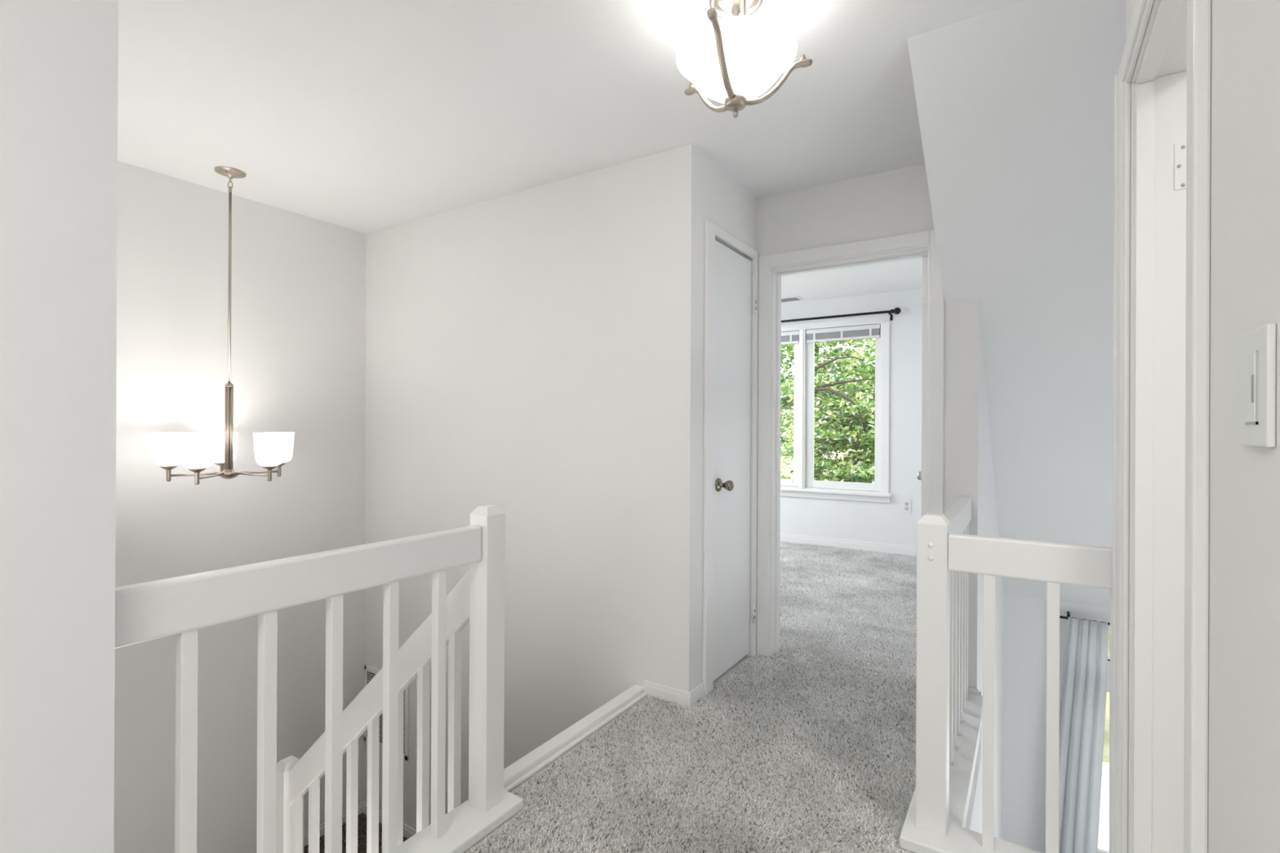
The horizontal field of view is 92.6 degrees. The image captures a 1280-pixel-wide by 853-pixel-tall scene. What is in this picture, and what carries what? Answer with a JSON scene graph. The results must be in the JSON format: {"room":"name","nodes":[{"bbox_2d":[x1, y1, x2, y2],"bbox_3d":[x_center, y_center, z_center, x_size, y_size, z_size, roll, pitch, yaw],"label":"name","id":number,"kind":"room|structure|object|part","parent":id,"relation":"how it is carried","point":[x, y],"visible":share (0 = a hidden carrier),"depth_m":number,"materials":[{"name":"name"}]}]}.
{"room":"stair landing","nodes":[
{"label":"stair landing","id":0,"kind":"room"},
{"bbox_2d":[0,0,118,852],"bbox_3d":[-2.510,0.127,-1.232,0.120,2.760,5.620,0,0,33],"label":"wall","id":1,"kind":"structure","parent":0,"point":[59,59],"depth_m":1.04,"materials":[{"name":"white paint"}]},
{"bbox_2d":[113,160,366,852],"bbox_3d":[-2.323,1.382,3.207,0.120,5.260,2.070,0,0,33],"label":"wall","id":2,"kind":"structure","parent":0,"point":[298,281],"depth_m":3.28,"materials":[{"name":"paint"}]},
{"bbox_2d":[303,800,416,847],"bbox_3d":[-1.880,2.447,2.849,1.020,0.072,1.950,0,0,33],"label":"baseboard","id":3,"kind":"structure","parent":2,"relation":"attached to","point":[408,832],"depth_m":3.71,"materials":[{"name":"paint"}]},
{"bbox_2d":[304,814,406,852],"bbox_3d":[-1.881,2.549,2.849,1.020,0.130,1.950,0,0,33],"label":"floor","id":4,"kind":"structure","parent":0,"point":[359,815],"depth_m":3.68,"materials":[{"name":"grey carpet"}]},
{"bbox_2d":[303,813,408,852],"bbox_3d":[-1.840,2.477,2.992,0.929,0.013,1.657,0,0,33],"label":"carpet","id":5,"kind":"object","parent":4,"relation":"on","point":[363,827],"visible":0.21,"depth_m":3.68,"materials":[{"name":"grey carpet"}]},
{"bbox_2d":[275,571,469,852],"bbox_3d":[-1.012,1.462,2.278,1.178,2.049,0.092,0,0,33],"label":"stair railing","id":6,"kind":"object","parent":4,"relation":"on","point":[295,777],"visible":0.71,"depth_m":2.22,"materials":[{"name":"paint"}]},
{"bbox_3d":[-1.478,1.943,2.569,0.085,1.085,0.085,0,0,33],"label":"newel post","id":7,"kind":"part","parent":6,"relation":"part of","materials":[{"name":"paint"}]},
{"bbox_2d":[363,143,703,830],"bbox_3d":[-0.751,1.389,3.359,2.365,5.260,0.120,0,0,33],"label":"wall","id":8,"kind":"structure","parent":0,"point":[535,354],"depth_m":3.09,"materials":[{"name":"paint"}]},
{"bbox_2d":[364,664,408,760],"bbox_3d":[-1.588,1.777,3.814,0.440,0.487,0.012,0,0,33],"label":"air vent","id":9,"kind":"object","parent":8,"relation":"in","point":[370,672],"visible":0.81,"depth_m":3.72,"materials":[{"name":"metal"}]},
{"bbox_2d":[503,684,647,791],"bbox_3d":[-0.238,1.353,2.416,0.075,0.336,0.913,0,0,33],"label":"trim","id":10,"kind":"structure","parent":8,"relation":"attached to","point":[522,769],"depth_m":2.34,"materials":[{"name":"paint"}]},
{"bbox_2d":[642,680,704,707],"bbox_3d":[0.152,1.191,2.779,0.244,0.064,0.138,0,0,33],"label":"baseboard","id":11,"kind":"structure","parent":8,"relation":"attached to","point":[664,692],"depth_m":2.72,"materials":[{"name":"paint"}]},
{"bbox_2d":[117,0,1026,233],"bbox_3d":[-1.328,-1.287,-0.377,5.640,0.080,8.325,0,0,33],"label":"ceiling","id":12,"kind":"structure","parent":0,"point":[363,116],"depth_m":2.31,"materials":[{"name":"paint"}]},
{"bbox_2d":[150,165,294,484],"bbox_3d":[-1.998,-0.493,3.011,0.598,1.508,0.579,0,0,33],"label":"chandelier","id":13,"kind":"object","parent":12,"relation":"hanging from","point":[196,451],"visible":1,"depth_m":2.91,"materials":[{"name":"white glass"}]},
{"bbox_3d":[-2.234,0.107,2.899,0.140,0.158,0.140,0,0,-23],"label":"lamp shade","id":14,"kind":"part","parent":13,"relation":"part of","materials":[{"name":"white glass"}]},
{"bbox_3d":[-2.157,0.208,2.931,0.235,0.105,0.068,0,0,-23],"label":"arm","id":15,"kind":"part","parent":13,"relation":"part of","materials":[{"name":"silver metal"}]},
{"bbox_3d":[-1.992,0.108,2.751,0.140,0.158,0.140,0,0,-5],"label":"lamp shade","id":16,"kind":"part","parent":13,"relation":"part of","materials":[{"name":"white glass"}]},
{"bbox_3d":[-1.999,0.209,2.835,0.068,0.105,0.235,0,0,-5],"label":"arm","id":17,"kind":"part","parent":13,"relation":"part of","materials":[{"name":"silver metal"}]},
{"bbox_3d":[-2.114,0.209,3.111,0.068,0.105,0.235,0,0,-41],"label":"arm","id":18,"kind":"part","parent":13,"relation":"part of","materials":[{"name":"silver metal"}]},
{"bbox_3d":[-2.168,0.107,3.175,0.140,0.158,0.140,0,0,-41],"label":"lamp shade","id":19,"kind":"part","parent":13,"relation":"part of","materials":[{"name":"white glass"}]},
{"bbox_3d":[-2.008,-0.691,2.992,0.015,0.968,0.015,0,0,33],"label":"rod","id":20,"kind":"part","parent":13,"relation":"part of","materials":[{"name":"silver metal"}]},
{"bbox_3d":[-1.859,0.210,2.955,0.235,0.105,0.068,0,0,13],"label":"arm","id":21,"kind":"part","parent":13,"relation":"part of","materials":[{"name":"silver metal"}]},
{"bbox_3d":[-1.930,0.210,3.126,0.068,0.105,0.235,0,0,31],"label":"arm","id":22,"kind":"part","parent":13,"relation":"part of","materials":[{"name":"silver metal"}]},
{"bbox_3d":[-1.777,0.109,2.936,0.140,0.158,0.140,0,0,13],"label":"lamp shade","id":23,"kind":"part","parent":13,"relation":"part of","materials":[{"name":"white glass"}]},
{"bbox_3d":[-1.886,0.109,3.197,0.140,0.158,0.140,0,0,31],"label":"lamp shade","id":24,"kind":"part","parent":13,"relation":"part of","materials":[{"name":"white glass"}]},
{"bbox_2d":[675,0,812,117],"bbox_3d":[0.248,-1.059,1.729,0.389,0.356,0.390,0,0,33],"label":"ceiling light","id":25,"kind":"object","parent":12,"relation":"attached to","point":[732,60],"visible":1,"depth_m":1.67,"materials":[{"name":"white glass"}]},
{"bbox_3d":[0.203,-0.988,1.841,0.027,0.140,0.202,0,0,-34],"label":"arm","id":26,"kind":"part","parent":25,"relation":"part of","materials":[{"name":"silver metal"}]},
{"bbox_3d":[0.219,-0.989,1.635,0.027,0.140,0.202,0,0,24],"label":"arm","id":27,"kind":"part","parent":25,"relation":"part of","materials":[{"name":"silver metal"}]},
{"bbox_3d":[0.273,-1.002,1.743,0.340,0.115,0.340,0,0,33],"label":"lamp shade","id":28,"kind":"part","parent":25,"relation":"part of","materials":[{"name":"white glass"}]},
{"bbox_3d":[0.280,-1.081,1.740,0.040,0.287,0.026,0,0,25],"label":"stem","id":29,"kind":"part","parent":25,"relation":"part of","materials":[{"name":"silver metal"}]},
{"bbox_3d":[0.393,-0.988,1.751,0.202,0.140,0.027,0,0,-6],"label":"arm","id":30,"kind":"part","parent":25,"relation":"part of","materials":[{"name":"silver metal"}]},
{"bbox_2d":[463,545,981,852],"bbox_3d":[-0.879,1.367,1.233,6.600,0.300,11.540,0,0,33],"label":"floor","id":31,"kind":"structure","parent":0,"point":[745,658],"depth_m":2.13,"materials":[{"name":"grey carpet"}]},
{"bbox_2d":[115,505,523,852],"bbox_3d":[-0.706,0.734,1.558,0.147,0.967,1.026,0,0,33],"label":"stair railing","id":32,"kind":"object","parent":31,"relation":"on","point":[179,606],"visible":0.9,"depth_m":1.52,"materials":[{"name":"paint"}]},
{"bbox_3d":[-0.747,0.360,1.516,0.040,0.109,0.908,0,0,33],"label":"handrail","id":33,"kind":"part","parent":32,"relation":"part of","materials":[{"name":"paint"}]},
{"bbox_3d":[-0.708,1.200,1.558,0.147,0.034,1.026,0,0,33],"label":"plate","id":34,"kind":"part","parent":32,"relation":"part of","materials":[{"name":"paint"}]},
{"bbox_3d":[-0.483,0.718,1.931,0.078,0.934,0.078,0,0,33],"label":"newel post","id":35,"kind":"part","parent":32,"relation":"part of","materials":[{"name":"paint"}]},
{"bbox_2d":[466,541,916,852],"bbox_3d":[0.644,1.220,3.873,2.737,0.012,5.448,0,0,33],"label":"carpet","id":36,"kind":"object","parent":31,"relation":"on","point":[841,557],"visible":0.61,"depth_m":2.34,"materials":[{"name":"grey carpet"}]},
{"bbox_2d":[899,497,1112,852],"bbox_3d":[1.344,0.747,2.123,0.618,0.961,1.219,0,0,33],"label":"railing","id":37,"kind":"object","parent":31,"relation":"on","point":[948,717],"visible":0.94,"depth_m":1.78,"materials":[{"name":"paint"}]},
{"bbox_3d":[0.878,0.728,1.833,0.082,0.928,0.082,0,0,33],"label":"newel post","id":38,"kind":"part","parent":37,"relation":"part of","materials":[{"name":"paint"}]},
{"bbox_3d":[1.189,0.369,2.316,0.040,0.106,1.063,0,0,33],"label":"handrail","id":39,"kind":"part","parent":37,"relation":"part of","materials":[{"name":"paint"}]},
{"bbox_3d":[1.338,1.210,2.117,0.618,0.034,1.207,0,0,33],"label":"plate","id":40,"kind":"part","parent":37,"relation":"part of","materials":[{"name":"paint"}]},
{"bbox_3d":[1.117,0.368,1.660,0.504,0.106,0.040,0,0,33],"label":"handrail","id":41,"kind":"part","parent":37,"relation":"part of","materials":[{"name":"paint"}]},
{"bbox_2d":[701,154,756,682],"bbox_3d":[0.405,-0.005,3.074,0.120,2.460,0.635,0,0,33],"label":"wall","id":42,"kind":"structure","parent":0,"point":[727,204],"depth_m":3.01,"materials":[{"name":"paint"}]},
{"bbox_2d":[713,240,756,680],"bbox_3d":[0.480,0.162,3.054,0.109,2.086,0.481,0,0,33],"label":"door","id":43,"kind":"structure","parent":42,"relation":"in","point":[733,299],"depth_m":3.05,"materials":[{"name":"paint"}]},
{"bbox_3d":[0.404,0.280,2.903,0.073,0.065,0.065,0,0,33],"label":"knob","id":44,"kind":"part","parent":43,"relation":"part of","materials":[{"name":"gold metal"}]},
{"bbox_2d":[781,257,922,303],"bbox_3d":[0.474,-1.363,5.391,4.380,0.080,3.095,0,0,33],"label":"ceiling","id":45,"kind":"structure","parent":0,"point":[902,274],"depth_m":5.52,"materials":[{"name":"paint"}]},
{"bbox_2d":[781,296,803,302],"bbox_3d":[1.456,-1.311,6.356,0.435,0.012,0.170,0,0,33],"label":"ceiling vent","id":46,"kind":"object","parent":45,"relation":"in","point":[793,298],"visible":0.41,"depth_m":6.27,"materials":[{"name":"metal"}]},
{"bbox_3d":[1.456,-1.314,6.356,0.435,0.005,0.170,0,0,33],"label":"frame","id":47,"kind":"part","parent":46,"relation":"part of","materials":[{"name":"paint"}]},
{"bbox_2d":[756,163,980,688],"bbox_3d":[0.115,0.099,3.707,3.400,2.850,0.120,0,0,33],"label":"wall","id":48,"kind":"structure","parent":0,"point":[897,202],"depth_m":2.90,"materials":[{"name":"paint"}]},
{"bbox_2d":[702,219,944,696],"bbox_3d":[0.826,0.144,2.882,1.037,2.165,0.753,0,0,33],"label":"door frame","id":49,"kind":"structure","parent":48,"relation":"attached to","point":[922,239],"depth_m":3.13,"materials":[{"name":"paint"}]},
{"bbox_2d":[916,256,927,518],"bbox_3d":[1.528,0.198,3.258,0.183,2.025,0.744,0,0,33],"label":"door","id":50,"kind":"structure","parent":48,"relation":"in","point":[922,475],"depth_m":2.93,"materials":[{"name":"paint"}]},
{"bbox_3d":[1.649,0.286,3.546,0.076,0.062,0.062,0,0,33],"label":"knob","id":51,"kind":"part","parent":50,"relation":"part of","materials":[{"name":"grey metal"}]},
{"bbox_2d":[968,687,978,694],"bbox_3d":[1.453,1.192,2.768,0.143,0.035,0.012,0,0,33],"label":"baseboard","id":52,"kind":"structure","parent":48,"relation":"attached to","point":[972,691],"depth_m":2.74,"materials":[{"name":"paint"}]},
{"bbox_2d":[780,288,1110,852],"bbox_3d":[2.933,1.314,5.728,8.420,5.450,0.140,0,0,33],"label":"wall","id":53,"kind":"structure","parent":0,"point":[1024,618],"depth_m":5.84,"materials":[{"name":"white paint"}]},
{"bbox_2d":[781,330,799,344],"bbox_3d":[1.374,-0.948,6.662,0.738,0.132,0.030,0,0,33],"label":"window blind","id":54,"kind":"object","parent":53,"relation":"attached to","point":[787,337],"visible":0.33,"depth_m":6.50,"materials":[{"name":"plastic"}]},
{"bbox_3d":[1.374,-0.894,6.662,0.734,0.025,0.028,0,0,33],"label":"rail","id":55,"kind":"part","parent":54,"relation":"part of","materials":[{"name":"plastic"}]},
{"bbox_2d":[780,321,891,502],"bbox_3d":[1.714,-0.143,6.475,1.810,1.770,0.185,0,0,33],"label":"window","id":56,"kind":"structure","parent":53,"relation":"attached to","point":[803,484],"depth_m":6.33,"materials":[{"name":"paint"}]},
{"bbox_3d":[1.392,-0.190,6.695,0.746,1.656,0.040,0,0,33],"label":"sash","id":57,"kind":"part","parent":56,"relation":"part of","materials":[{"name":"paint"}]},
{"bbox_3d":[1.680,0.697,6.428,1.810,0.090,0.075,0,0,33],"label":"sill","id":58,"kind":"part","parent":56,"relation":"part of","materials":[{"name":"paint"}]},
{"bbox_3d":[2.075,-0.186,6.259,0.746,1.656,0.040,0,0,33],"label":"sash","id":59,"kind":"part","parent":56,"relation":"part of","materials":[{"name":"paint"}]},
{"bbox_2d":[781,307,901,322],"bbox_3d":[1.628,-1.091,6.422,2.081,0.108,0.112,0,0,33],"label":"curtain rod","id":60,"kind":"object","parent":53,"relation":"attached to","point":[896,310],"visible":0.54,"depth_m":6.08,"materials":[{"name":"black metal"}]},
{"bbox_2d":[805,324,880,342],"bbox_3d":[2.057,-0.945,6.224,0.736,0.132,0.030,0,0,33],"label":"window blind","id":61,"kind":"object","parent":53,"relation":"attached to","point":[865,331],"visible":1,"depth_m":6.21,"materials":[{"name":"plastic"}]},
{"bbox_3d":[2.057,-0.891,6.225,0.732,0.025,0.028,0,0,33],"label":"rail","id":62,"kind":"part","parent":61,"relation":"part of","materials":[{"name":"plastic"}]},
{"bbox_2d":[780,533,916,555],"bbox_3d":[1.292,1.187,6.687,4.380,0.090,0.012,0,0,33],"label":"baseboard","id":63,"kind":"structure","parent":53,"relation":"attached to","point":[853,544],"depth_m":6.15,"materials":[{"name":"paint"}]},
{"bbox_2d":[902,499,911,513],"bbox_3d":[2.564,0.769,5.878,0.078,0.124,0.008,0,0,33],"label":"wall outlet","id":64,"kind":"object","parent":53,"relation":"attached to","point":[906,504],"visible":1,"depth_m":5.88,"materials":[{"name":"white plastic"}]},
{"bbox_2d":[1059,611,1110,625],"bbox_3d":[4.494,1.611,4.587,2.360,0.070,0.098,0,0,33],"label":"curtain rod","id":65,"kind":"object","parent":53,"relation":"attached to","point":[1068,612],"visible":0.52,"depth_m":5.13,"materials":[{"name":"black metal"}]},
{"bbox_2d":[1058,617,1107,852],"bbox_3d":[3.608,2.787,5.056,0.411,2.400,0.053,0,0,33],"label":"curtain","id":66,"kind":"object","parent":65,"relation":"hanging from","point":[1085,673],"visible":0.92,"depth_m":5.03,"materials":[{"name":"white fabric"}]},
{"bbox_2d":[1097,626,1110,852],"bbox_3d":[4.527,2.626,4.683,2.000,1.940,0.075,0,0,33],"label":"window","id":67,"kind":"structure","parent":53,"relation":"attached to","point":[1100,850],"depth_m":5.07,"materials":[{"name":"paint"}]},
{"bbox_3d":[4.529,2.076,4.683,1.900,0.260,0.075,0,0,33],"label":"meeting rail","id":68,"kind":"part","parent":67,"relation":"part of","materials":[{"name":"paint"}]},
{"bbox_2d":[969,324,1004,839],"bbox_3d":[2.044,1.318,3.679,0.130,5.430,4.270,0,0,33],"label":"wall","id":69,"kind":"structure","parent":0,"point":[988,526],"depth_m":3.54,"materials":[{"name":"white paint"}]},
{"bbox_2d":[964,731,980,827],"bbox_3d":[1.228,1.308,2.287,0.013,0.160,1.065,0,0,33],"label":"trim","id":70,"kind":"structure","parent":69,"relation":"attached to","point":[980,731],"depth_m":2.35,"materials":[{"name":"paint"}]},
{"bbox_2d":[906,0,1126,607],"bbox_3d":[3.603,0.095,2.699,3.836,2.790,4.250,0,0,33],"label":"wall","id":71,"kind":"structure","parent":0,"point":[1015,102],"depth_m":2.39,"materials":[{"name":"white paint"}]},
{"bbox_2d":[1125,0,1279,852],"bbox_3d":[-0.650,-0.014,-1.498,0.120,2.460,7.175,0,0,33],"label":"wall","id":72,"kind":"structure","parent":0,"point":[1244,690],"depth_m":0.69,"materials":[{"name":"paint"}]},
{"bbox_2d":[1111,0,1211,852],"bbox_3d":[1.037,0.163,1.155,0.149,2.126,0.887,0,0,33],"label":"door frame","id":73,"kind":"structure","parent":72,"relation":"attached to","point":[1159,103],"depth_m":1.43,"materials":[{"name":"paint"}]},
{"bbox_2d":[1240,323,1275,447],"bbox_3d":[0.635,-0.040,0.632,0.010,0.121,0.091,0,0,33],"label":"light switch","id":74,"kind":"object","parent":72,"relation":"attached to","point":[1258,346],"visible":1,"depth_m":0.62,"materials":[{"name":"white plastic"}]},
{"label":"outside","id":75,"kind":"structure","parent":0,"visible":0},
{"bbox_2d":[780,391,1110,763],"bbox_3d":[7.090,1.519,14.808,28.000,6.083,19.400,0,0,33],"label":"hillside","id":76,"kind":"structure","parent":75,"point":[786,471],"depth_m":19.35,"materials":[{"name":"green plant"}]},
{"bbox_2d":[780,343,835,475],"bbox_3d":[1.522,1.237,9.713,1.895,6.309,2.609,0,0,-36],"label":"tree","id":77,"kind":"object","parent":76,"relation":"on","point":[784,389],"visible":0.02,"depth_m":9.29,"materials":[{"name":"green plant"}]},
{"bbox_2d":[780,337,875,480],"bbox_3d":[4.235,-0.895,15.728,7.707,6.905,5.195,0,0,33],"label":"tree","id":78,"kind":"object","parent":76,"relation":"on","point":[789,350],"visible":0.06,"depth_m":14.78,"materials":[{"name":"green plant"}]},
{"bbox_2d":[780,338,875,483],"bbox_3d":[4.029,0.935,11.273,2.991,6.938,2.989,0,0,-5],"label":"tree","id":79,"kind":"object","parent":76,"relation":"on","point":[863,413],"visible":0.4,"depth_m":11.02,"materials":[{"name":"green plant"}]},
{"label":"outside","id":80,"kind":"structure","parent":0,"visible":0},
{"bbox_2d":[1097,761,1109,848],"bbox_3d":[6.249,4.280,5.530,5.400,0.150,3.120,0,0,33],"label":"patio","id":81,"kind":"structure","parent":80,"point":[1104,824],"depth_m":6.70,"materials":[{"name":"white"}]}
]}

